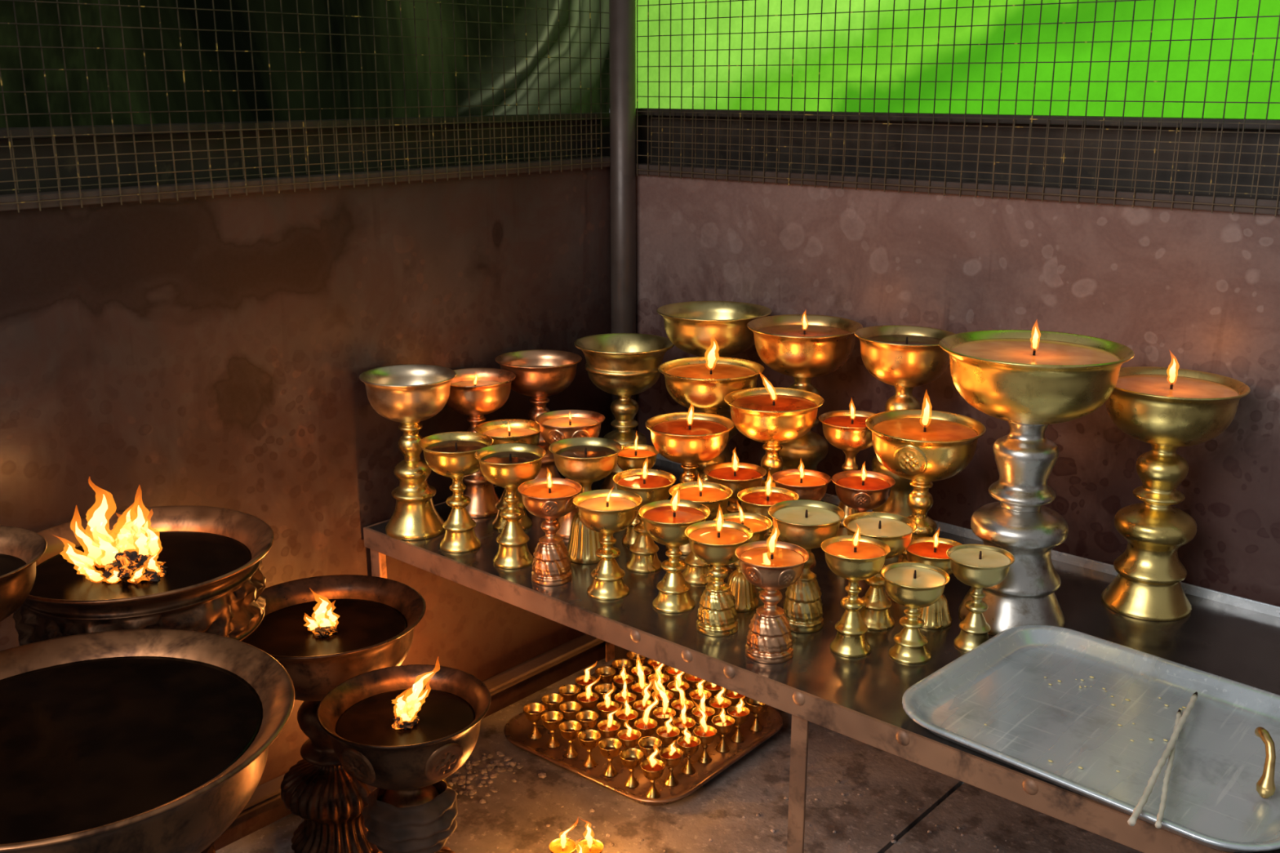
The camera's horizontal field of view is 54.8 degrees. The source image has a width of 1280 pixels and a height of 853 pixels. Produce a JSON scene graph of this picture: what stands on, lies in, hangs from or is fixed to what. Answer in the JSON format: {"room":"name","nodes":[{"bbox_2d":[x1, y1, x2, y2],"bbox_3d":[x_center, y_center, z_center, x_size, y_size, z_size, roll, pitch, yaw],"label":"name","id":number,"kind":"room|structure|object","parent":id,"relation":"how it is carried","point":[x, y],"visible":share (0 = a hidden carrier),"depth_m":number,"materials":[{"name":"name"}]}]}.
{"room":"house of worship","nodes":[
{"label":"house of worship","id":0,"kind":"room"},
{"bbox_2d":[0,166,611,851],"bbox_3d":[-0.827,0.221,1.610,0.020,1.008,2.420,13,20,39],"label":"wall","id":1,"kind":"structure","parent":0,"point":[207,351],"depth_m":1.87,"materials":[{"name":"paint"}]},
{"bbox_2d":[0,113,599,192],"bbox_3d":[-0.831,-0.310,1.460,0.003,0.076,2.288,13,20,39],"label":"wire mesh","id":2,"kind":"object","parent":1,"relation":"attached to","point":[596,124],"visible":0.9,"depth_m":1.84,"materials":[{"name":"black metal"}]},
{"bbox_2d":[0,0,609,127],"bbox_3d":[-0.920,-0.712,1.434,0.064,0.900,2.620,13,20,39],"label":"tarp","id":3,"kind":"object","parent":1,"relation":"attached to","point":[25,11],"visible":0.61,"depth_m":1.94,"materials":[{"name":"fabric"}]},
{"bbox_2d":[0,112,609,138],"bbox_3d":[-0.856,-0.345,1.465,0.040,0.012,2.400,13,20,39],"label":"trim","id":4,"kind":"structure","parent":1,"relation":"attached to","point":[65,130],"depth_m":1.78,"materials":[{"name":"metal"}]},
{"bbox_2d":[0,155,610,210],"bbox_3d":[-0.837,-0.259,1.458,0.032,0.017,2.380,13,20,39],"label":"trim","id":5,"kind":"structure","parent":1,"relation":"attached to","point":[27,197],"depth_m":1.77,"materials":[{"name":"brown metal"}]},
{"bbox_2d":[235,633,604,818],"bbox_3d":[-0.350,0.508,2.167,0.066,0.056,0.940,13,20,39],"label":"trim","id":6,"kind":"structure","parent":1,"relation":"attached to","point":[267,793],"depth_m":2.28,"materials":[{"name":"brown metal"}]},
{"bbox_2d":[215,657,1142,852],"bbox_3d":[0.147,0.997,0.799,2.850,0.050,2.620,13,20,39],"label":"floor","id":7,"kind":"structure","parent":0,"point":[715,811],"depth_m":2.02,"materials":[{"name":"concrete"}]},
{"bbox_2d":[0,525,46,622],"bbox_3d":[-0.723,0.462,1.365,0.200,0.676,0.200,12,20,37],"label":"lamp","id":8,"kind":"object","parent":7,"relation":"on","point":[20,548],"visible":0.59,"depth_m":1.31,"materials":[{"name":"brown metal"}]},
{"bbox_2d":[12,493,274,852],"bbox_3d":[-0.613,0.394,1.575,0.320,0.695,0.320,-4,16,-15],"label":"lamp","id":9,"kind":"object","parent":7,"relation":"on","point":[180,567],"visible":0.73,"depth_m":1.49,"materials":[{"name":"brown metal"}]},
{"bbox_2d":[0,628,294,852],"bbox_3d":[-0.540,0.544,1.242,0.412,0.584,0.412,4,16,13],"label":"bowl","id":10,"kind":"object","parent":7,"relation":"on","point":[153,740],"visible":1,"depth_m":1.17,"materials":[{"name":"brown metal"}]},
{"bbox_2d":[240,574,426,852],"bbox_3d":[-0.444,0.452,1.788,0.282,0.469,0.282,-3,16,-11],"label":"lamp","id":11,"kind":"object","parent":7,"relation":"on","point":[326,632],"visible":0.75,"depth_m":1.75,"materials":[{"name":"brown metal"}]},
{"bbox_2d":[316,664,491,852],"bbox_3d":[-0.293,0.510,1.587,0.214,0.466,0.214,-2,16,-6],"label":"lamp","id":12,"kind":"object","parent":7,"relation":"on","point":[400,731],"visible":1,"depth_m":1.54,"materials":[{"name":"brown metal"}]},
{"bbox_2d":[549,826,576,852],"bbox_3d":[-0.115,0.629,1.834,0.041,0.102,0.041,9,18,29],"label":"lamp","id":13,"kind":"object","parent":7,"relation":"on","point":[562,845],"visible":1,"depth_m":1.84,"materials":[{"name":"gold metal"}]},
{"bbox_2d":[576,824,604,852],"bbox_3d":[-0.074,0.621,1.829,0.041,0.120,0.041,-5,16,-17],"label":"lamp","id":14,"kind":"object","parent":7,"relation":"on","point":[589,845],"visible":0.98,"depth_m":1.83,"materials":[{"name":"gold metal"}]},
{"bbox_2d":[608,0,635,659],"bbox_3d":[-0.032,-0.293,2.353,0.048,1.600,0.048,13,20,39],"label":"post","id":15,"kind":"object","parent":7,"relation":"on","point":[622,13],"visible":0.64,"depth_m":2.28,"materials":[{"name":"grey metal"}]},
{"bbox_2d":[0,0,609,212],"bbox_3d":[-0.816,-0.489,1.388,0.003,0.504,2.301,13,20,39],"label":"wire mesh","id":16,"kind":"object","parent":15,"relation":"attached to","point":[46,91],"visible":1,"depth_m":1.78,"materials":[{"name":"black metal"}]},
{"bbox_2d":[635,0,1279,217],"bbox_3d":[0.933,-0.493,1.430,2.501,0.518,0.003,13,20,39],"label":"wire mesh","id":17,"kind":"object","parent":15,"relation":"attached to","point":[717,1],"visible":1,"depth_m":1.86,"materials":[{"name":"black metal"}]},
{"bbox_2d":[504,661,782,805],"bbox_3d":[0.009,0.552,2.256,0.405,0.023,0.405,12,20,38],"label":"serving tray","id":18,"kind":"object","parent":7,"relation":"on","point":[517,729],"visible":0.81,"depth_m":2.17,"materials":[{"name":"metal"}]},
{"bbox_2d":[523,702,545,739],"bbox_3d":[-0.191,0.536,2.237,0.041,0.057,0.041,10,19,33],"label":"lamp","id":19,"kind":"object","parent":18,"relation":"on","point":[533,712],"visible":0.97,"depth_m":2.24,"materials":[{"name":"gold metal"}]},
{"bbox_2d":[541,711,564,748],"bbox_3d":[-0.156,0.544,2.208,0.041,0.057,0.041,6,17,22],"label":"lamp","id":20,"kind":"object","parent":18,"relation":"on","point":[551,720],"visible":0.98,"depth_m":2.21,"materials":[{"name":"gold metal"}]},
{"bbox_2d":[541,693,564,711],"bbox_3d":[-0.161,0.527,2.272,0.041,0.057,0.041,-11,19,-35],"label":"lamp","id":21,"kind":"object","parent":18,"relation":"on","point":[552,701],"visible":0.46,"depth_m":2.28,"materials":[{"name":"gold metal"}]},
{"bbox_2d":[558,720,582,758],"bbox_3d":[-0.122,0.554,2.175,0.041,0.057,0.041,10,18,31],"label":"lamp","id":22,"kind":"object","parent":18,"relation":"on","point":[569,730],"visible":1,"depth_m":2.17,"materials":[{"name":"gold metal"}]},
{"bbox_2d":[559,701,581,720],"bbox_3d":[-0.126,0.535,2.243,0.041,0.057,0.041,11,19,35],"label":"lamp","id":23,"kind":"object","parent":18,"relation":"on","point":[569,709],"visible":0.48,"depth_m":2.25,"materials":[{"name":"gold metal"}]},
{"bbox_2d":[575,710,598,729],"bbox_3d":[-0.094,0.544,2.211,0.041,0.057,0.041,-6,17,-22],"label":"lamp","id":24,"kind":"object","parent":18,"relation":"on","point":[588,718],"visible":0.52,"depth_m":2.21,"materials":[{"name":"gold metal"}]},
{"bbox_2d":[576,680,598,710],"bbox_3d":[-0.096,0.503,2.273,0.041,0.102,0.041,14,21,40],"label":"lamp","id":25,"kind":"object","parent":18,"relation":"on","point":[588,700],"visible":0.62,"depth_m":2.27,"materials":[{"name":"gold metal"}]},
{"bbox_2d":[577,728,600,768],"bbox_3d":[-0.088,0.562,2.145,0.041,0.057,0.041,13,20,38],"label":"lamp","id":26,"kind":"object","parent":18,"relation":"on","point":[588,739],"visible":0.99,"depth_m":2.14,"materials":[{"name":"gold metal"}]},
{"bbox_2d":[595,666,616,683],"bbox_3d":[-0.066,0.497,2.379,0.041,0.057,0.041,-8,18,-27],"label":"lamp","id":27,"kind":"object","parent":18,"relation":"on","point":[605,674],"visible":0.59,"depth_m":2.38,"materials":[{"name":"gold metal"}]},
{"bbox_2d":[596,689,618,719],"bbox_3d":[-0.058,0.506,2.238,0.041,0.115,0.041,6,17,21],"label":"lamp","id":28,"kind":"object","parent":18,"relation":"on","point":[606,707],"visible":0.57,"depth_m":2.23,"materials":[{"name":"gold metal"}]},
{"bbox_2d":[597,711,620,738],"bbox_3d":[-0.055,0.531,2.172,0.041,0.102,0.041,-8,18,-27],"label":"lamp","id":29,"kind":"object","parent":18,"relation":"on","point":[608,728],"visible":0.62,"depth_m":2.17,"materials":[{"name":"gold metal"}]},
{"bbox_2d":[598,737,622,777],"bbox_3d":[-0.051,0.570,2.117,0.041,0.057,0.041,-4,16,-12],"label":"lamp","id":30,"kind":"object","parent":18,"relation":"on","point":[610,748],"visible":1,"depth_m":2.12,"materials":[{"name":"gold metal"}]},
{"bbox_2d":[613,666,634,692],"bbox_3d":[-0.031,0.488,2.343,0.041,0.093,0.041,-1,16,-5],"label":"lamp","id":31,"kind":"object","parent":18,"relation":"on","point":[619,680],"visible":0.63,"depth_m":2.34,"materials":[{"name":"gold metal"}]},
{"bbox_2d":[613,680,636,727],"bbox_3d":[-0.027,0.505,2.273,0.041,0.098,0.041,9,18,29],"label":"lamp","id":32,"kind":"object","parent":18,"relation":"on","point":[620,698],"visible":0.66,"depth_m":2.27,"materials":[{"name":"gold metal"}]},
{"bbox_2d":[615,700,638,728],"bbox_3d":[-0.024,0.523,2.211,0.041,0.098,0.041,13,20,40],"label":"lamp","id":33,"kind":"object","parent":18,"relation":"on","point":[628,716],"visible":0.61,"depth_m":2.21,"materials":[{"name":"gold metal"}]},
{"bbox_2d":[617,724,640,765],"bbox_3d":[-0.019,0.546,2.143,0.041,0.089,0.041,-6,17,-20],"label":"lamp","id":34,"kind":"object","parent":18,"relation":"on","point":[629,738],"visible":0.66,"depth_m":2.14,"materials":[{"name":"gold metal"}]},
{"bbox_2d":[619,747,643,787],"bbox_3d":[-0.014,0.579,2.084,0.041,0.057,0.041,11,19,34],"label":"lamp","id":35,"kind":"object","parent":18,"relation":"on","point":[631,758],"visible":1,"depth_m":2.08,"materials":[{"name":"gold metal"}]},
{"bbox_2d":[631,659,653,717],"bbox_3d":[0.004,0.483,2.305,0.041,0.124,0.041,-1,16,-4],"label":"lamp","id":36,"kind":"object","parent":18,"relation":"on","point":[637,688],"visible":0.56,"depth_m":2.30,"materials":[{"name":"gold metal"}]},
{"bbox_2d":[633,684,655,718],"bbox_3d":[0.008,0.503,2.240,0.041,0.120,0.041,-8,17,-26],"label":"lamp","id":37,"kind":"object","parent":18,"relation":"on","point":[640,706],"visible":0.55,"depth_m":2.24,"materials":[{"name":"gold metal"}]},
{"bbox_2d":[634,696,657,755],"bbox_3d":[0.014,0.516,2.177,0.043,0.128,0.049,13,21,40],"label":"lamp","id":38,"kind":"object","parent":18,"relation":"on","point":[646,726],"visible":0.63,"depth_m":2.17,"materials":[{"name":"gold metal"}]},
{"bbox_2d":[638,736,662,759],"bbox_3d":[0.017,0.569,2.121,0.041,0.057,0.041,-15,21,-43],"label":"lamp","id":39,"kind":"object","parent":18,"relation":"on","point":[648,744],"visible":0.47,"depth_m":2.12,"materials":[{"name":"gold metal"}]},
{"bbox_2d":[640,748,665,798],"bbox_3d":[0.021,0.569,2.046,0.041,0.098,0.041,5,16,18],"label":"lamp","id":40,"kind":"object","parent":18,"relation":"on","point":[652,768],"visible":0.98,"depth_m":2.05,"materials":[{"name":"gold metal"}]},
{"bbox_2d":[653,680,675,744],"bbox_3d":[0.043,0.502,2.211,0.043,0.137,0.041,-2,16,-7],"label":"lamp","id":41,"kind":"object","parent":18,"relation":"on","point":[662,715],"visible":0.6,"depth_m":2.21,"materials":[{"name":"gold metal"}]},
{"bbox_2d":[656,716,679,746],"bbox_3d":[0.049,0.539,2.153,0.041,0.098,0.041,-6,17,-22],"label":"lamp","id":42,"kind":"object","parent":18,"relation":"on","point":[668,734],"visible":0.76,"depth_m":2.15,"materials":[{"name":"gold metal"}]},
{"bbox_2d":[658,742,683,786],"bbox_3d":[0.053,0.565,2.085,0.041,0.084,0.041,-2,16,-7],"label":"lamp","id":43,"kind":"object","parent":18,"relation":"on","point":[671,756],"visible":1,"depth_m":2.09,"materials":[{"name":"gold metal"}]},
{"bbox_2d":[671,680,693,716],"bbox_3d":[0.077,0.499,2.238,0.043,0.128,0.049,-2,16,-5],"label":"lamp","id":44,"kind":"object","parent":18,"relation":"on","point":[677,705],"visible":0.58,"depth_m":2.24,"materials":[{"name":"gold metal"}]},
{"bbox_2d":[672,703,695,736],"bbox_3d":[0.078,0.526,2.181,0.041,0.106,0.041,12,20,37],"label":"lamp","id":45,"kind":"object","parent":18,"relation":"on","point":[682,722],"visible":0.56,"depth_m":2.18,"materials":[{"name":"gold metal"}]},
{"bbox_2d":[676,727,700,774],"bbox_3d":[0.084,0.550,2.121,0.041,0.093,0.041,1,16,4],"label":"lamp","id":46,"kind":"object","parent":18,"relation":"on","point":[688,744],"visible":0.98,"depth_m":2.12,"materials":[{"name":"gold metal"}]},
{"bbox_2d":[688,680,711,724],"bbox_3d":[0.112,0.494,2.281,0.041,0.115,0.041,6,17,22],"label":"lamp","id":47,"kind":"object","parent":18,"relation":"on","point":[696,695],"visible":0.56,"depth_m":2.28,"materials":[{"name":"gold metal"}]},
{"bbox_2d":[692,692,714,725],"bbox_3d":[0.114,0.516,2.219,0.041,0.106,0.041,14,21,41],"label":"lamp","id":48,"kind":"object","parent":18,"relation":"on","point":[708,712],"visible":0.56,"depth_m":2.22,"materials":[{"name":"gold metal"}]},
{"bbox_2d":[693,707,716,763],"bbox_3d":[0.114,0.528,2.151,0.041,0.120,0.041,-9,18,-30],"label":"lamp","id":49,"kind":"object","parent":18,"relation":"on","point":[705,733],"visible":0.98,"depth_m":2.16,"materials":[{"name":"gold metal"}]},
{"bbox_2d":[709,687,731,733],"bbox_3d":[0.146,0.511,2.252,0.041,0.098,0.041,3,16,10],"label":"lamp","id":50,"kind":"object","parent":18,"relation":"on","point":[717,704],"visible":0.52,"depth_m":2.25,"materials":[{"name":"gold metal"}]},
{"bbox_2d":[711,708,734,752],"bbox_3d":[0.148,0.531,2.189,0.041,0.093,0.041,3,16,12],"label":"lamp","id":51,"kind":"object","parent":18,"relation":"on","point":[723,724],"visible":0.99,"depth_m":2.19,"materials":[{"name":"gold metal"}]},
{"bbox_2d":[727,699,750,742],"bbox_3d":[0.177,0.522,2.222,0.041,0.093,0.041,9,18,31],"label":"lamp","id":52,"kind":"object","parent":18,"relation":"on","point":[740,713],"visible":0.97,"depth_m":2.22,"materials":[{"name":"gold metal"}]},
{"bbox_2d":[745,697,766,731],"bbox_3d":[0.213,0.529,2.265,0.041,0.057,0.041,1,16,5],"label":"lamp","id":53,"kind":"object","parent":18,"relation":"on","point":[755,707],"visible":0.9,"depth_m":2.26,"materials":[{"name":"gold metal"}]},
{"bbox_2d":[444,751,1006,852],"bbox_3d":[0.136,0.695,1.779,1.224,0.008,0.855,13,20,39],"label":"rubble","id":54,"kind":"object","parent":7,"relation":"on","point":[460,780],"visible":0.89,"depth_m":2.11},
{"bbox_2d":[363,453,1279,852],"bbox_3d":[0.535,0.499,1.625,2.094,0.464,0.617,13,20,39],"label":"metal table","id":55,"kind":"object","parent":7,"relation":"on","point":[1237,638],"visible":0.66,"depth_m":1.60,"materials":[{"name":"metal"}]},
{"bbox_2d":[359,364,456,541],"bbox_3d":[-0.363,0.043,1.967,0.150,0.260,0.150,-4,16,-15],"label":"lamp","id":56,"kind":"object","parent":55,"relation":"on","point":[409,395],"visible":0.98,"depth_m":1.96,"materials":[{"name":"gold metal"}]},
{"bbox_2d":[417,431,493,553],"bbox_3d":[-0.282,0.105,1.912,0.114,0.170,0.114,-5,16,-17],"label":"lamp","id":57,"kind":"object","parent":55,"relation":"on","point":[451,455],"visible":0.98,"depth_m":1.91,"materials":[{"name":"gold metal"}]},
{"bbox_2d":[445,368,515,518],"bbox_3d":[-0.272,0.026,2.062,0.134,0.242,0.134,-1,16,-2],"label":"lamp","id":58,"kind":"object","parent":55,"relation":"on","point":[474,393],"visible":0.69,"depth_m":2.05,"materials":[{"name":"orange metal"}]},
{"bbox_2d":[474,418,540,531],"bbox_3d":[-0.210,0.076,2.002,0.112,0.177,0.112,5,16,17],"label":"lamp","id":59,"kind":"object","parent":55,"relation":"on","point":[507,430],"visible":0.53,"depth_m":2.00,"materials":[{"name":"gold metal"}]},
{"bbox_2d":[474,443,546,569],"bbox_3d":[-0.192,0.122,1.847,0.106,0.172,0.106,-10,18,-31],"label":"lamp","id":60,"kind":"object","parent":55,"relation":"on","point":[508,466],"visible":0.99,"depth_m":1.84,"materials":[{"name":"gold metal"}]},
{"bbox_2d":[494,349,582,495],"bbox_3d":[-0.175,-0.003,2.164,0.150,0.242,0.150,3,16,12],"label":"lamp","id":61,"kind":"object","parent":55,"relation":"on","point":[540,374],"visible":0.6,"depth_m":2.14,"materials":[{"name":"orange metal"}]},
{"bbox_2d":[517,472,582,586],"bbox_3d":[-0.129,0.141,1.784,0.092,0.170,0.092,-2,16,-8],"label":"lamp","id":62,"kind":"object","parent":55,"relation":"on","point":[550,499],"visible":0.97,"depth_m":1.78,"materials":[{"name":"orange metal"}]},
{"bbox_2d":[535,409,604,538],"bbox_3d":[-0.110,0.073,1.966,0.110,0.203,0.110,1,16,4],"label":"lamp","id":63,"kind":"object","parent":55,"relation":"on","point":[555,425],"visible":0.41,"depth_m":1.96,"materials":[{"name":"orange metal"}]},
{"bbox_2d":[548,436,622,564],"bbox_3d":[-0.081,0.115,1.867,0.110,0.175,0.110,1,16,3],"label":"lamp","id":64,"kind":"object","parent":55,"relation":"on","point":[585,460],"visible":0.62,"depth_m":1.86,"materials":[{"name":"gold metal"}]},
{"bbox_2d":[573,488,642,600],"bbox_3d":[-0.045,0.161,1.738,0.097,0.156,0.097,-14,21,-42],"label":"lamp","id":65,"kind":"object","parent":55,"relation":"on","point":[606,512],"visible":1,"depth_m":1.73,"materials":[{"name":"gold metal"}]},
{"bbox_2d":[573,333,674,489],"bbox_3d":[-0.027,-0.018,2.171,0.174,0.268,0.174,-5,16,-18],"label":"lamp","id":66,"kind":"object","parent":55,"relation":"on","point":[622,365],"visible":0.7,"depth_m":2.14,"materials":[{"name":"gold metal"}]},
{"bbox_2d":[616,436,658,546],"bbox_3d":[-0.006,0.095,1.926,0.074,0.182,0.074,14,21,41],"label":"lamp","id":67,"kind":"object","parent":55,"relation":"on","point":[632,456],"visible":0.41,"depth_m":1.92,"materials":[{"name":"gold metal"}]},
{"bbox_2d":[612,461,675,573],"bbox_3d":[0.006,0.127,1.829,0.094,0.172,0.094,-9,18,-30],"label":"lamp","id":68,"kind":"object","parent":55,"relation":"on","point":[651,485],"visible":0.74,"depth_m":1.83,"materials":[{"name":"gold metal"}]},
{"bbox_2d":[638,490,710,613],"bbox_3d":[0.047,0.164,1.692,0.098,0.176,0.098,9,18,28],"label":"lamp","id":69,"kind":"object","parent":55,"relation":"on","point":[665,522],"visible":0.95,"depth_m":1.69,"materials":[{"name":"gold metal"}]},
{"bbox_2d":[644,406,734,555],"bbox_3d":[0.076,0.076,1.897,0.136,0.234,0.136,-7,17,-23],"label":"lamp","id":70,"kind":"object","parent":55,"relation":"on","point":[689,439],"visible":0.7,"depth_m":1.86,"materials":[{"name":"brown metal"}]},
{"bbox_2d":[668,477,733,585],"bbox_3d":[0.087,0.145,1.788,0.092,0.159,0.092,9,18,30],"label":"lamp","id":71,"kind":"object","parent":55,"relation":"on","point":[715,496],"visible":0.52,"depth_m":1.79,"materials":[{"name":"gold metal"}]},
{"bbox_2d":[657,341,764,520],"bbox_3d":[0.114,0.005,1.999,0.170,0.316,0.170,-2,16,-9],"label":"lamp","id":72,"kind":"object","parent":55,"relation":"on","point":[702,384],"visible":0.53,"depth_m":1.95,"materials":[{"name":"gold metal"}]},
{"bbox_2d":[656,300,771,473],"bbox_3d":[0.126,-0.042,2.147,0.196,0.328,0.196,-3,16,-11],"label":"lamp","id":73,"kind":"object","parent":55,"relation":"on","point":[693,327],"visible":0.4,"depth_m":2.06,"materials":[{"name":"gold metal"}]},
{"bbox_2d":[684,511,753,636],"bbox_3d":[0.103,0.185,1.620,0.089,0.172,0.089,12,20,37],"label":"lamp","id":74,"kind":"object","parent":55,"relation":"on","point":[714,543],"visible":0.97,"depth_m":1.61,"materials":[{"name":"gold metal"}]},
{"bbox_2d":[703,452,766,565],"bbox_3d":[0.142,0.117,1.858,0.094,0.176,0.094,9,18,30],"label":"lamp","id":75,"kind":"object","parent":55,"relation":"on","point":[738,477],"visible":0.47,"depth_m":1.85,"materials":[{"name":"brown metal"}]},
{"bbox_2d":[713,506,772,612],"bbox_3d":[0.140,0.176,1.695,0.082,0.150,0.082,5,16,17],"label":"lamp","id":76,"kind":"object","parent":55,"relation":"on","point":[744,592],"visible":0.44,"depth_m":1.69,"materials":[{"name":"gold metal"}]},
{"bbox_2d":[737,476,799,541],"bbox_3d":[0.183,0.144,1.777,0.088,0.167,0.088,1,16,4],"label":"lamp","id":77,"kind":"object","parent":55,"relation":"on","point":[757,500],"visible":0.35,"depth_m":1.77,"materials":[{"name":"gold metal"}]},
{"bbox_2d":[734,528,808,664],"bbox_3d":[0.164,0.203,1.546,0.092,0.178,0.092,-14,21,-40],"label":"lamp","id":78,"kind":"object","parent":55,"relation":"on","point":[771,566],"visible":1,"depth_m":1.54,"materials":[{"name":"orange metal"}]},
{"bbox_2d":[724,377,824,542],"bbox_3d":[0.202,0.053,1.884,0.150,0.284,0.150,-4,16,-13],"label":"lamp","id":79,"kind":"object","parent":55,"relation":"on","point":[773,416],"visible":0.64,"depth_m":1.84,"materials":[{"name":"gold metal"}]},
{"bbox_2d":[771,464,831,568],"bbox_3d":[0.239,0.127,1.843,0.088,0.164,0.088,11,19,35],"label":"lamp","id":80,"kind":"object","parent":55,"relation":"on","point":[808,484],"visible":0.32,"depth_m":1.83,"materials":[{"name":"orange metal"}]},
{"bbox_2d":[746,314,862,501],"bbox_3d":[0.263,-0.017,2.012,0.184,0.351,0.184,14,21,41],"label":"lamp","id":81,"kind":"object","parent":55,"relation":"on","point":[802,347],"visible":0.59,"depth_m":1.97,"materials":[{"name":"brown metal"}]},
{"bbox_2d":[768,499,845,633],"bbox_3d":[0.217,0.187,1.631,0.100,0.163,0.100,-5,16,-17],"label":"lamp","id":82,"kind":"object","parent":55,"relation":"on","point":[806,524],"visible":0.84,"depth_m":1.62,"materials":[{"name":"gold metal"}]},
{"bbox_2d":[818,403,875,536],"bbox_3d":[0.321,0.074,1.887,0.102,0.242,0.102,-3,16,-10],"label":"lamp","id":83,"kind":"object","parent":55,"relation":"on","point":[846,430],"visible":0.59,"depth_m":1.86,"materials":[{"name":"brown metal"}]},
{"bbox_2d":[820,528,890,657],"bbox_3d":[0.270,0.203,1.559,0.086,0.170,0.086,-11,19,-33],"label":"lamp","id":84,"kind":"object","parent":55,"relation":"on","point":[855,558],"visible":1,"depth_m":1.56,"materials":[{"name":"gold metal"}]},
{"bbox_2d":[831,466,895,513],"bbox_3d":[0.326,0.133,1.817,0.092,0.168,0.092,8,18,27],"label":"lamp","id":85,"kind":"object","parent":55,"relation":"on","point":[863,491],"visible":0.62,"depth_m":1.79,"materials":[{"name":"orange metal"}]},
{"bbox_2d":[843,511,917,631],"bbox_3d":[0.316,0.194,1.641,0.096,0.146,0.096,-9,18,-29],"label":"lamp","id":86,"kind":"object","parent":55,"relation":"on","point":[895,531],"visible":0.64,"depth_m":1.64,"materials":[{"name":"gold metal"}]},
{"bbox_2d":[854,324,955,556],"bbox_3d":[0.400,0.024,1.891,0.156,0.337,0.156,-6,17,-22],"label":"lamp","id":87,"kind":"object","parent":55,"relation":"on","point":[904,357],"visible":0.54,"depth_m":1.84,"materials":[{"name":"brown metal"}]},
{"bbox_2d":[880,562,950,664],"bbox_3d":[0.342,0.234,1.550,0.085,0.116,0.085,2,16,7],"label":"lamp","id":88,"kind":"object","parent":55,"relation":"on","point":[914,586],"visible":1,"depth_m":1.54,"materials":[{"name":"gold metal"}]},
{"bbox_2d":[865,398,986,562],"bbox_3d":[0.397,0.090,1.742,0.164,0.290,0.164,-8,18,-28],"label":"lamp","id":89,"kind":"object","parent":55,"relation":"on","point":[926,446],"visible":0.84,"depth_m":1.70,"materials":[{"name":"gold metal"}]},
{"bbox_2d":[906,532,962,629],"bbox_3d":[0.392,0.199,1.647,0.084,0.132,0.084,9,18,30],"label":"lamp","id":90,"kind":"object","parent":55,"relation":"on","point":[931,551],"visible":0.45,"depth_m":1.64,"materials":[{"name":"gold metal"}]},
{"bbox_2d":[946,543,1014,652],"bbox_3d":[0.430,0.220,1.576,0.084,0.130,0.084,-9,18,-30],"label":"lamp","id":91,"kind":"object","parent":55,"relation":"on","point":[979,566],"visible":0.97,"depth_m":1.57,"materials":[{"name":"gold metal"}]},
{"bbox_2d":[938,326,1134,635],"bbox_3d":[0.504,0.062,1.620,0.237,0.409,0.237,3,16,9],"label":"lamp","id":92,"kind":"object","parent":55,"relation":"on","point":[1031,380],"visible":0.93,"depth_m":1.59,"materials":[{"name":"gold metal"}]},
{"bbox_2d":[902,624,1279,852],"bbox_3d":[0.541,0.332,1.371,0.422,0.021,0.348,15,21,43],"label":"serving tray","id":93,"kind":"object","parent":55,"relation":"on","point":[1213,801],"visible":1,"depth_m":1.39,"materials":[{"name":"silver metal"}]},
{"bbox_2d":[1127,692,1197,826],"bbox_3d":[0.555,0.341,1.297,0.008,0.021,0.339,10,18,32],"label":"wick","id":94,"kind":"object","parent":93,"relation":"on","point":[1148,790],"visible":1,"depth_m":1.27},
{"bbox_2d":[1155,709,1181,828],"bbox_3d":[0.552,0.349,1.285,0.007,0.026,0.293,8,17,26],"label":"wick","id":95,"kind":"object","parent":93,"relation":"on","point":[1160,815],"visible":0.83,"depth_m":1.23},
{"bbox_2d":[1254,727,1275,798],"bbox_3d":[0.632,0.340,1.252,0.018,0.060,0.051,3,16,10],"label":"handle","id":96,"kind":"object","parent":93,"relation":"on","point":[1265,785],"visible":1,"depth_m":1.24,"materials":[{"name":"gold metal"}]},
{"bbox_2d":[1101,360,1250,622],"bbox_3d":[0.704,0.074,1.670,0.188,0.360,0.188,-5,16,-18],"label":"lamp","id":97,"kind":"object","parent":55,"relation":"on","point":[1168,409],"visible":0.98,"depth_m":1.65,"materials":[{"name":"gold metal"}]},
{"bbox_2d":[635,168,1279,852],"bbox_3d":[0.949,0.218,1.647,2.600,0.994,0.020,13,20,39],"label":"wall","id":98,"kind":"structure","parent":0,"point":[1198,290],"depth_m":1.86,"materials":[{"name":"paint"}]},
{"bbox_2d":[635,0,1279,119],"bbox_3d":[1.028,-0.589,1.516,2.800,0.620,0.030,13,20,39],"label":"tarp","id":99,"kind":"object","parent":98,"relation":"attached to","point":[1267,27],"visible":0.57,"depth_m":1.98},
{"bbox_2d":[635,107,1279,129],"bbox_3d":[0.969,-0.366,1.508,2.600,0.012,0.040,13,20,39],"label":"trim","id":100,"kind":"structure","parent":98,"relation":"attached to","point":[834,113],"depth_m":1.86,"materials":[{"name":"metal"}]},
{"bbox_2d":[635,163,1279,214],"bbox_3d":[0.958,-0.257,1.501,2.570,0.018,0.032,13,20,39],"label":"trim","id":101,"kind":"structure","parent":98,"relation":"attached to","point":[1204,198],"depth_m":1.85,"materials":[{"name":"brown metal"}]},
{"bbox_2d":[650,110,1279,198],"bbox_3d":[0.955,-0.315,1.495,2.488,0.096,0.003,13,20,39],"label":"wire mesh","id":102,"kind":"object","parent":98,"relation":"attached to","point":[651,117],"visible":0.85,"depth_m":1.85,"materials":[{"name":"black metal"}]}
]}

